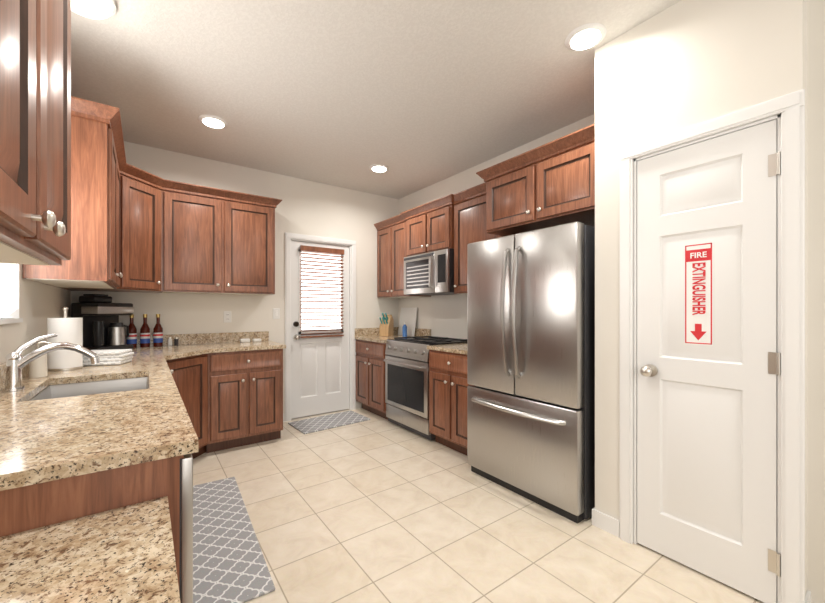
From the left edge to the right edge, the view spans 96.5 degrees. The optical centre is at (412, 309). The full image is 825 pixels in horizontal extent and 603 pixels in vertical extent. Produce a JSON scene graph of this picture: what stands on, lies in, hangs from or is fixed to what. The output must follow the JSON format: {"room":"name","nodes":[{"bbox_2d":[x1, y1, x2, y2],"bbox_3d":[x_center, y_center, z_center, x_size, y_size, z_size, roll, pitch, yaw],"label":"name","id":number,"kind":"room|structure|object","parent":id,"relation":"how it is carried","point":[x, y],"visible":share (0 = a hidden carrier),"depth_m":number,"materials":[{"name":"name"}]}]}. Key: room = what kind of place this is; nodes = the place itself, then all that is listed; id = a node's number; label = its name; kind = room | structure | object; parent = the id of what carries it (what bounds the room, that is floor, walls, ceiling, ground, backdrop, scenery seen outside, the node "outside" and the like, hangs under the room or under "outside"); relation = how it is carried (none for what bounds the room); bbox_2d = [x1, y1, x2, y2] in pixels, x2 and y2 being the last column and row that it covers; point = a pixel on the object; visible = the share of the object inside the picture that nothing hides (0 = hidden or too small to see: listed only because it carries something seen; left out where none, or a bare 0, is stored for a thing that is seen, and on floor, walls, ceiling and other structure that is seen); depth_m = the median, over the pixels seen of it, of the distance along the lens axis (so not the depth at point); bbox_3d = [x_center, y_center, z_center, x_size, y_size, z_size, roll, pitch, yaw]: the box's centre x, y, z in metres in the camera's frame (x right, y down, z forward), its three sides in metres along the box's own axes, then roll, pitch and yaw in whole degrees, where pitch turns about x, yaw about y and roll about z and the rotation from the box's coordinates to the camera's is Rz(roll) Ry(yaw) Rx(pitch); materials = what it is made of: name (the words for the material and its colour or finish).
{"room":"kitchen","nodes":[
{"label":"kitchen","id":0,"kind":"room"},
{"bbox_2d":[0,264,70,363],"bbox_3d":[-1.106,-0.130,0.587,0.100,2.740,6.250,0,0,-36],"label":"wall","id":1,"kind":"structure","parent":0,"point":[40,303],"depth_m":2.02,"materials":[{"name":"paint"}]},
{"bbox_2d":[0,264,22,323],"bbox_3d":[-1.704,-0.410,1.420,0.112,0.940,0.900,0,0,-36],"label":"window","id":2,"kind":"structure","parent":1,"relation":"in","point":[15,304],"depth_m":1.79,"materials":[{"name":"white"}]},
{"bbox_2d":[0,263,16,315],"bbox_3d":[-1.690,-0.424,1.430,0.046,0.904,0.892,0,0,-36],"label":"window blinds","id":3,"kind":"object","parent":2,"relation":"attached to","point":[6,275],"visible":0.29,"depth_m":1.71,"materials":[{"name":"white plastic"}]},
{"bbox_2d":[0,0,70,265],"bbox_3d":[-0.779,-0.664,0.546,0.376,1.111,0.740,0,0,-36],"label":"upper cabinet","id":4,"kind":"object","parent":1,"relation":"attached to","point":[35,132],"visible":1,"depth_m":0.65,"materials":[{"name":"brown wood"}]},
{"bbox_2d":[23,96,122,291],"bbox_3d":[-2.078,-0.635,2.310,0.346,0.950,0.900,0,0,-36],"label":"upper cabinet","id":5,"kind":"object","parent":1,"relation":"attached to","point":[95,263],"depth_m":2.00,"materials":[{"name":"brown wood"}]},
{"bbox_2d":[71,141,397,420],"bbox_3d":[-1.506,-0.130,4.097,3.380,2.740,0.100,0,0,-36],"label":"wall","id":6,"kind":"structure","parent":0,"point":[307,207],"depth_m":4.01,"materials":[{"name":"paint"}]},
{"bbox_2d":[63,160,162,292],"bbox_3d":[-2.416,-0.635,2.996,0.606,0.950,0.607,0,0,-36],"label":"upper cabinet","id":7,"kind":"object","parent":6,"relation":"attached to","point":[134,229],"depth_m":2.96,"materials":[{"name":"brown wood"}]},
{"bbox_2d":[163,180,278,294],"bbox_3d":[-1.863,-0.635,3.558,0.950,0.950,0.348,0,0,-36],"label":"upper cabinet","id":8,"kind":"object","parent":6,"relation":"attached to","point":[216,241],"depth_m":3.39,"materials":[{"name":"brown wood"}]},
{"bbox_2d":[224,311,230,322],"bbox_3d":[-1.886,0.070,3.753,0.072,0.116,0.008,0,0,-36],"label":"electrical outlet","id":9,"kind":"object","parent":6,"relation":"attached to","point":[227,316],"visible":1,"depth_m":3.75,"materials":[{"name":"white plastic"}]},
{"bbox_2d":[273,308,279,318],"bbox_3d":[-1.494,0.040,4.038,0.072,0.116,0.008,0,0,-36],"label":"light switch","id":10,"kind":"object","parent":6,"relation":"attached to","point":[276,313],"visible":1,"depth_m":4.04,"materials":[{"name":"white plastic"}]},
{"bbox_2d":[291,241,348,418],"bbox_3d":[-1.068,0.222,4.353,0.720,2.013,0.122,0,0,-36],"label":"exterior door","id":11,"kind":"structure","parent":6,"relation":"in","point":[319,375],"depth_m":4.36,"materials":[{"name":"white paint"}]},
{"bbox_2d":[300,245,343,337],"bbox_3d":[-1.058,-0.207,4.340,0.536,1.055,0.047,0,0,-36],"label":"door blinds","id":12,"kind":"object","parent":11,"relation":"attached to","point":[321,250],"visible":0.98,"depth_m":4.33,"materials":[{"name":"white plastic"}]},
{"bbox_2d":[285,232,355,421],"bbox_3d":[-1.091,0.189,4.386,0.876,2.103,0.121,0,0,-36],"label":"door frame","id":13,"kind":"structure","parent":6,"relation":"attached to","point":[289,237],"depth_m":4.34,"materials":[{"name":"white wood"}]},
{"bbox_2d":[71,0,680,198],"bbox_3d":[0.593,-1.540,1.821,4.300,0.080,6.250,0,0,-36],"label":"ceiling","id":14,"kind":"structure","parent":0,"point":[415,95],"depth_m":2.38,"materials":[{"name":"white paint"}]},
{"bbox_2d":[71,0,115,19],"bbox_3d":[-1.558,-1.480,1.736,0.250,0.127,0.250,0,0,-36],"label":"light","id":15,"kind":"object","parent":14,"relation":"attached to","point":[98,9],"visible":0.81,"depth_m":1.75,"materials":[{"name":"white"}]},
{"bbox_2d":[198,115,227,128],"bbox_3d":[-1.584,-1.492,2.928,0.210,0.016,0.210,0,0,-36],"label":"recessed light","id":16,"kind":"object","parent":14,"relation":"in","point":[213,121],"visible":0.98,"depth_m":2.90,"materials":[{"name":"white"}]},
{"bbox_2d":[369,164,388,171],"bbox_3d":[-0.351,-1.492,3.886,0.210,0.016,0.210,0,0,-36],"label":"recessed light","id":17,"kind":"object","parent":14,"relation":"in","point":[379,168],"visible":0.98,"depth_m":3.86,"materials":[{"name":"white"}]},
{"bbox_2d":[565,23,606,51],"bbox_3d":[0.951,-1.492,2.026,0.210,0.016,0.210,0,0,-36],"label":"recessed light","id":18,"kind":"object","parent":14,"relation":"in","point":[585,37],"visible":0.96,"depth_m":2.00,"materials":[{"name":"white"}]},
{"bbox_2d":[193,408,763,602],"bbox_3d":[0.593,1.270,1.821,4.300,0.060,6.250,0,0,-36],"label":"floor","id":19,"kind":"structure","parent":0,"point":[376,509],"depth_m":2.03,"materials":[{"name":"tile"}]},
{"bbox_2d":[16,360,167,532],"bbox_3d":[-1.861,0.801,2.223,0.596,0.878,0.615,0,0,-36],"label":"base cabinet","id":20,"kind":"object","parent":19,"relation":"on","point":[43,504],"depth_m":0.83,"materials":[{"name":"brown wood"}]},
{"bbox_2d":[0,331,285,490],"bbox_3d":[-1.300,0.296,2.286,1.577,0.132,3.067,0,0,-36],"label":"countertop","id":21,"kind":"structure","parent":20,"relation":"on","point":[46,440],"depth_m":1.11,"materials":[{"name":"stone"}]},
{"bbox_2d":[29,341,51,377],"bbox_3d":[-1.836,0.241,1.818,0.079,0.176,0.064,0,0,-36],"label":"soap dispenser","id":22,"kind":"object","parent":21,"relation":"on","point":[37,367],"visible":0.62,"depth_m":1.80,"materials":[{"name":"beige ceramic"}]},
{"bbox_2d":[2,333,99,391],"bbox_3d":[-1.545,0.215,1.588,0.301,0.227,0.089,0,0,-36],"label":"faucet","id":23,"kind":"object","parent":21,"relation":"on","point":[16,362],"visible":1,"depth_m":1.52,"materials":[{"name":"silver metal"}]},
{"bbox_2d":[47,307,82,370],"bbox_3d":[-1.937,0.155,2.054,0.150,0.347,0.150,0,0,-36],"label":"paper towel holder","id":24,"kind":"object","parent":21,"relation":"on","point":[66,329],"visible":0.96,"depth_m":2.00,"materials":[{"name":"white paper"}]},
{"bbox_2d":[29,377,148,400],"bbox_3d":[-1.427,0.469,1.658,0.430,0.212,0.600,0,0,-36],"label":"sink","id":25,"kind":"object","parent":21,"relation":"in","point":[80,389],"visible":0.08,"depth_m":1.85,"materials":[{"name":"silver metal"}]},
{"bbox_2d":[71,294,133,349],"bbox_3d":[-2.486,0.101,2.974,0.253,0.455,0.326,0,0,9],"label":"coffee maker","id":26,"kind":"object","parent":21,"relation":"on","point":[103,327],"visible":0.94,"depth_m":2.88,"materials":[{"name":"black plastic"}]},
{"bbox_2d":[83,349,133,365],"bbox_3d":[-1.876,0.289,2.259,0.228,0.080,0.168,0,0,-16],"label":"folded towels","id":27,"kind":"object","parent":21,"relation":"on","point":[114,356],"visible":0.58,"depth_m":2.20,"materials":[{"name":"fabric"}]},
{"bbox_2d":[126,314,136,347],"bbox_3d":[-2.457,0.183,3.221,0.074,0.292,0.074,0,0,-36],"label":"syrup bottle","id":28,"kind":"object","parent":21,"relation":"on","point":[131,339],"visible":0.77,"depth_m":3.20,"materials":[{"name":"red glass"}]},
{"bbox_2d":[140,314,149,346],"bbox_3d":[-2.381,0.183,3.276,0.074,0.292,0.074,0,0,-36],"label":"syrup bottle","id":29,"kind":"object","parent":21,"relation":"on","point":[144,335],"visible":1,"depth_m":3.25,"materials":[{"name":"red glass"}]},
{"bbox_2d":[153,314,162,346],"bbox_3d":[-2.304,0.183,3.332,0.074,0.292,0.074,0,0,-36],"label":"syrup bottle","id":30,"kind":"object","parent":21,"relation":"on","point":[157,335],"visible":1,"depth_m":3.31,"materials":[{"name":"red glass"}]},
{"bbox_2d":[168,337,178,345],"bbox_3d":[-2.216,0.291,3.408,0.084,0.075,0.034,0,0,-36],"label":"salt","id":31,"kind":"object","parent":21,"relation":"on","point":[176,340],"visible":1,"depth_m":3.41,"materials":[{"name":"white food"}]},
{"bbox_2d":[240,338,260,342],"bbox_3d":[-1.669,0.311,3.794,0.200,0.035,0.060,0,0,-36],"label":"bowls","id":32,"kind":"object","parent":21,"relation":"on","point":[248,340],"depth_m":3.77,"materials":[{"name":"white ceramic"}]},
{"bbox_2d":[179,453,192,602],"bbox_3d":[-0.974,0.812,1.046,0.554,0.856,0.597,0,0,-36],"label":"dishwasher","id":33,"kind":"object","parent":19,"relation":"on","point":[186,528],"visible":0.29,"depth_m":0.96,"materials":[{"name":"grey metal"}]},
{"bbox_2d":[168,353,215,483],"bbox_3d":[-2.186,0.801,2.952,0.926,0.878,0.947,0,0,-36],"label":"base cabinet","id":34,"kind":"object","parent":19,"relation":"on","point":[194,377],"depth_m":3.00,"materials":[{"name":"brown wood"}]},
{"bbox_2d":[193,477,274,602],"bbox_3d":[-1.139,1.233,2.053,0.430,0.012,1.300,0,0,-33],"label":"area rug","id":35,"kind":"object","parent":19,"relation":"on","point":[229,564],"visible":0.69,"depth_m":1.88,"materials":[{"name":"grey fabric"}]},
{"bbox_2d":[216,348,282,450],"bbox_3d":[-1.654,0.801,3.543,0.630,0.878,0.617,0,0,-36],"label":"base cabinet","id":36,"kind":"object","parent":19,"relation":"on","point":[233,399],"depth_m":3.31,"materials":[{"name":"brown wood"}]},
{"bbox_2d":[288,410,370,433],"bbox_3d":[-0.914,1.233,4.082,0.780,0.012,0.450,0,0,-39],"label":"area rug","id":37,"kind":"object","parent":19,"relation":"on","point":[314,424],"visible":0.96,"depth_m":4.05,"materials":[{"name":"grey fabric"}]},
{"bbox_2d":[356,339,387,419],"bbox_3d":[-0.261,0.801,4.500,0.686,0.878,0.707,0,0,-36],"label":"base cabinet","id":38,"kind":"object","parent":19,"relation":"on","point":[370,377],"visible":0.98,"depth_m":4.28,"materials":[{"name":"brown wood"}]},
{"bbox_2d":[355,327,430,342],"bbox_3d":[-0.254,0.296,4.506,0.667,0.132,0.705,0,0,-36],"label":"countertop","id":39,"kind":"structure","parent":38,"relation":"on","point":[369,334],"depth_m":4.58,"materials":[{"name":"stone"}]},
{"bbox_2d":[379,313,393,335],"bbox_3d":[-0.336,0.183,4.661,0.120,0.292,0.225,0,0,19],"label":"knife block","id":40,"kind":"object","parent":39,"relation":"on","point":[386,327],"visible":1,"depth_m":4.62,"materials":[{"name":"brown wood"}]},
{"bbox_2d":[402,322,406,336],"bbox_3d":[-0.095,0.239,4.554,0.060,0.180,0.060,0,0,-36],"label":"dish soap bottle","id":41,"kind":"object","parent":39,"relation":"on","point":[404,330],"visible":1,"depth_m":4.53,"materials":[{"name":"blue plastic"}]},
{"bbox_2d":[398,308,417,335],"bbox_3d":[-0.065,0.149,4.749,0.067,0.360,0.360,0,0,-36],"label":"cutting board","id":42,"kind":"object","parent":39,"relation":"on","point":[408,316],"visible":0.94,"depth_m":4.71,"materials":[{"name":"white plastic"}]},
{"bbox_2d":[384,336,466,439],"bbox_3d":[0.151,0.761,3.892,0.681,0.918,0.752,0,0,-36],"label":"range","id":43,"kind":"object","parent":19,"relation":"on","point":[406,359],"visible":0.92,"depth_m":3.69,"materials":[{"name":"grey metal"}]},
{"bbox_2d":[429,349,469,455],"bbox_3d":[0.579,0.801,3.344,0.686,0.878,0.630,0,0,-36],"label":"base cabinet","id":44,"kind":"object","parent":19,"relation":"on","point":[448,384],"visible":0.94,"depth_m":3.19,"materials":[{"name":"brown wood"}]},
{"bbox_2d":[427,343,466,354],"bbox_3d":[0.587,0.296,3.349,0.667,0.132,0.628,0,0,-36],"label":"countertop","id":45,"kind":"structure","parent":44,"relation":"on","point":[460,348],"depth_m":3.25,"materials":[{"name":"stone"}]},
{"bbox_2d":[467,222,594,523],"bbox_3d":[0.951,0.365,2.662,0.832,1.750,0.900,0,0,-36],"label":"refrigerator","id":46,"kind":"object","parent":19,"relation":"on","point":[531,365],"visible":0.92,"depth_m":2.33,"materials":[{"name":"grey metal"}]},
{"bbox_3d":[-0.164,0.868,-0.185,0.512,0.745,2.293,0,0,-36],"label":"cabinet","id":47,"kind":"object","parent":19,"relation":"on","visible":0},
{"bbox_2d":[0,496,180,602],"bbox_3d":[-0.145,0.477,-0.184,0.542,0.035,2.313,0,0,-36],"label":"countertop","id":48,"kind":"structure","parent":47,"relation":"on","point":[125,554],"depth_m":0.68,"materials":[{"name":"stone"}]},
{"bbox_2d":[398,114,594,338],"bbox_3d":[0.961,-0.130,3.492,0.100,2.740,3.780,0,0,-36],"label":"wall","id":49,"kind":"structure","parent":0,"point":[442,315],"depth_m":4.14,"materials":[{"name":"paint"}]},
{"bbox_2d":[374,220,389,297],"bbox_3d":[-0.228,-0.635,4.742,0.347,0.950,0.353,0,0,-36],"label":"upper cabinet","id":50,"kind":"object","parent":49,"relation":"attached to","point":[383,227],"depth_m":4.64,"materials":[{"name":"brown wood"}]},
{"bbox_2d":[390,213,429,297],"bbox_3d":[-0.020,-0.635,4.456,0.347,0.950,0.354,0,0,-36],"label":"upper cabinet","id":51,"kind":"object","parent":49,"relation":"attached to","point":[396,262],"depth_m":4.40,"materials":[{"name":"brown wood"}]},
{"bbox_2d":[402,204,425,259],"bbox_3d":[0.184,-0.857,4.150,0.377,0.506,0.379,0,0,-36],"label":"upper cabinet","id":52,"kind":"object","parent":49,"relation":"attached to","point":[414,219],"depth_m":4.06,"materials":[{"name":"brown wood"}]},
{"bbox_2d":[426,196,453,252],"bbox_3d":[0.407,-0.857,3.843,0.377,0.506,0.379,0,0,-36],"label":"upper cabinet","id":53,"kind":"object","parent":49,"relation":"attached to","point":[440,212],"depth_m":3.70,"materials":[{"name":"brown wood"}]},
{"bbox_2d":[404,248,453,295],"bbox_3d":[0.265,-0.386,3.975,0.451,0.428,0.754,0,0,-36],"label":"microwave","id":54,"kind":"object","parent":53,"relation":"attached to","point":[429,274],"visible":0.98,"depth_m":3.79,"materials":[{"name":"grey metal"}]},
{"bbox_2d":[451,184,503,293],"bbox_3d":[0.716,-0.635,3.443,0.347,0.950,0.628,0,0,-36],"label":"upper cabinet","id":55,"kind":"object","parent":49,"relation":"attached to","point":[468,202],"depth_m":3.46,"materials":[{"name":"brown wood"}]},
{"bbox_2d":[482,152,542,235],"bbox_3d":[0.948,-0.865,2.928,0.577,0.490,0.473,0,0,-36],"label":"upper cabinet","id":56,"kind":"object","parent":49,"relation":"attached to","point":[506,187],"depth_m":2.78,"materials":[{"name":"brown wood"}]},
{"bbox_2d":[530,124,594,227],"bbox_3d":[1.226,-0.865,2.545,0.577,0.490,0.474,0,0,-36],"label":"upper cabinet","id":57,"kind":"object","parent":49,"relation":"attached to","point":[550,184],"depth_m":2.41,"materials":[{"name":"brown wood"}]},
{"bbox_2d":[595,0,806,594],"bbox_3d":[1.337,-0.130,1.818,0.100,2.740,0.830,0,0,-36],"label":"wall","id":58,"kind":"structure","parent":0,"point":[681,65],"depth_m":1.85,"materials":[{"name":"paint"}]},
{"bbox_2d":[637,119,780,602],"bbox_3d":[1.329,0.222,1.710,0.114,2.013,0.545,0,0,-36],"label":"pantry door","id":59,"kind":"structure","parent":58,"relation":"in","point":[707,460],"depth_m":1.68,"materials":[{"name":"white paint"}]},
{"bbox_2d":[684,241,712,345],"bbox_3d":[1.343,-0.075,1.730,0.002,0.480,0.110,0,0,-36],"label":"fire extinguisher sign","id":60,"kind":"object","parent":59,"relation":"attached to","point":[698,293],"visible":1,"depth_m":1.73,"materials":[{"name":"white"}]},
{"bbox_2d":[620,89,804,602],"bbox_3d":[1.372,0.186,1.751,0.121,2.107,0.694,0,0,-36],"label":"door frame","id":61,"kind":"structure","parent":58,"relation":"attached to","point":[789,108],"depth_m":1.49,"materials":[{"name":"white wood"}]},
{"bbox_2d":[807,0,824,602],"bbox_3d":[2.217,-0.130,1.883,1.400,2.740,0.100,0,0,-36],"label":"wall","id":62,"kind":"structure","parent":0,"point":[816,298],"depth_m":1.49,"materials":[{"name":"paint"}]},
{"bbox_2d":[592,507,810,602],"bbox_3d":[1.898,1.195,2.226,1.512,0.090,0.852,0,0,-36],"label":"baseboard","id":63,"kind":"structure","parent":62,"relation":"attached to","point":[606,523],"depth_m":2.05,"materials":[{"name":"white wood"}]}
]}

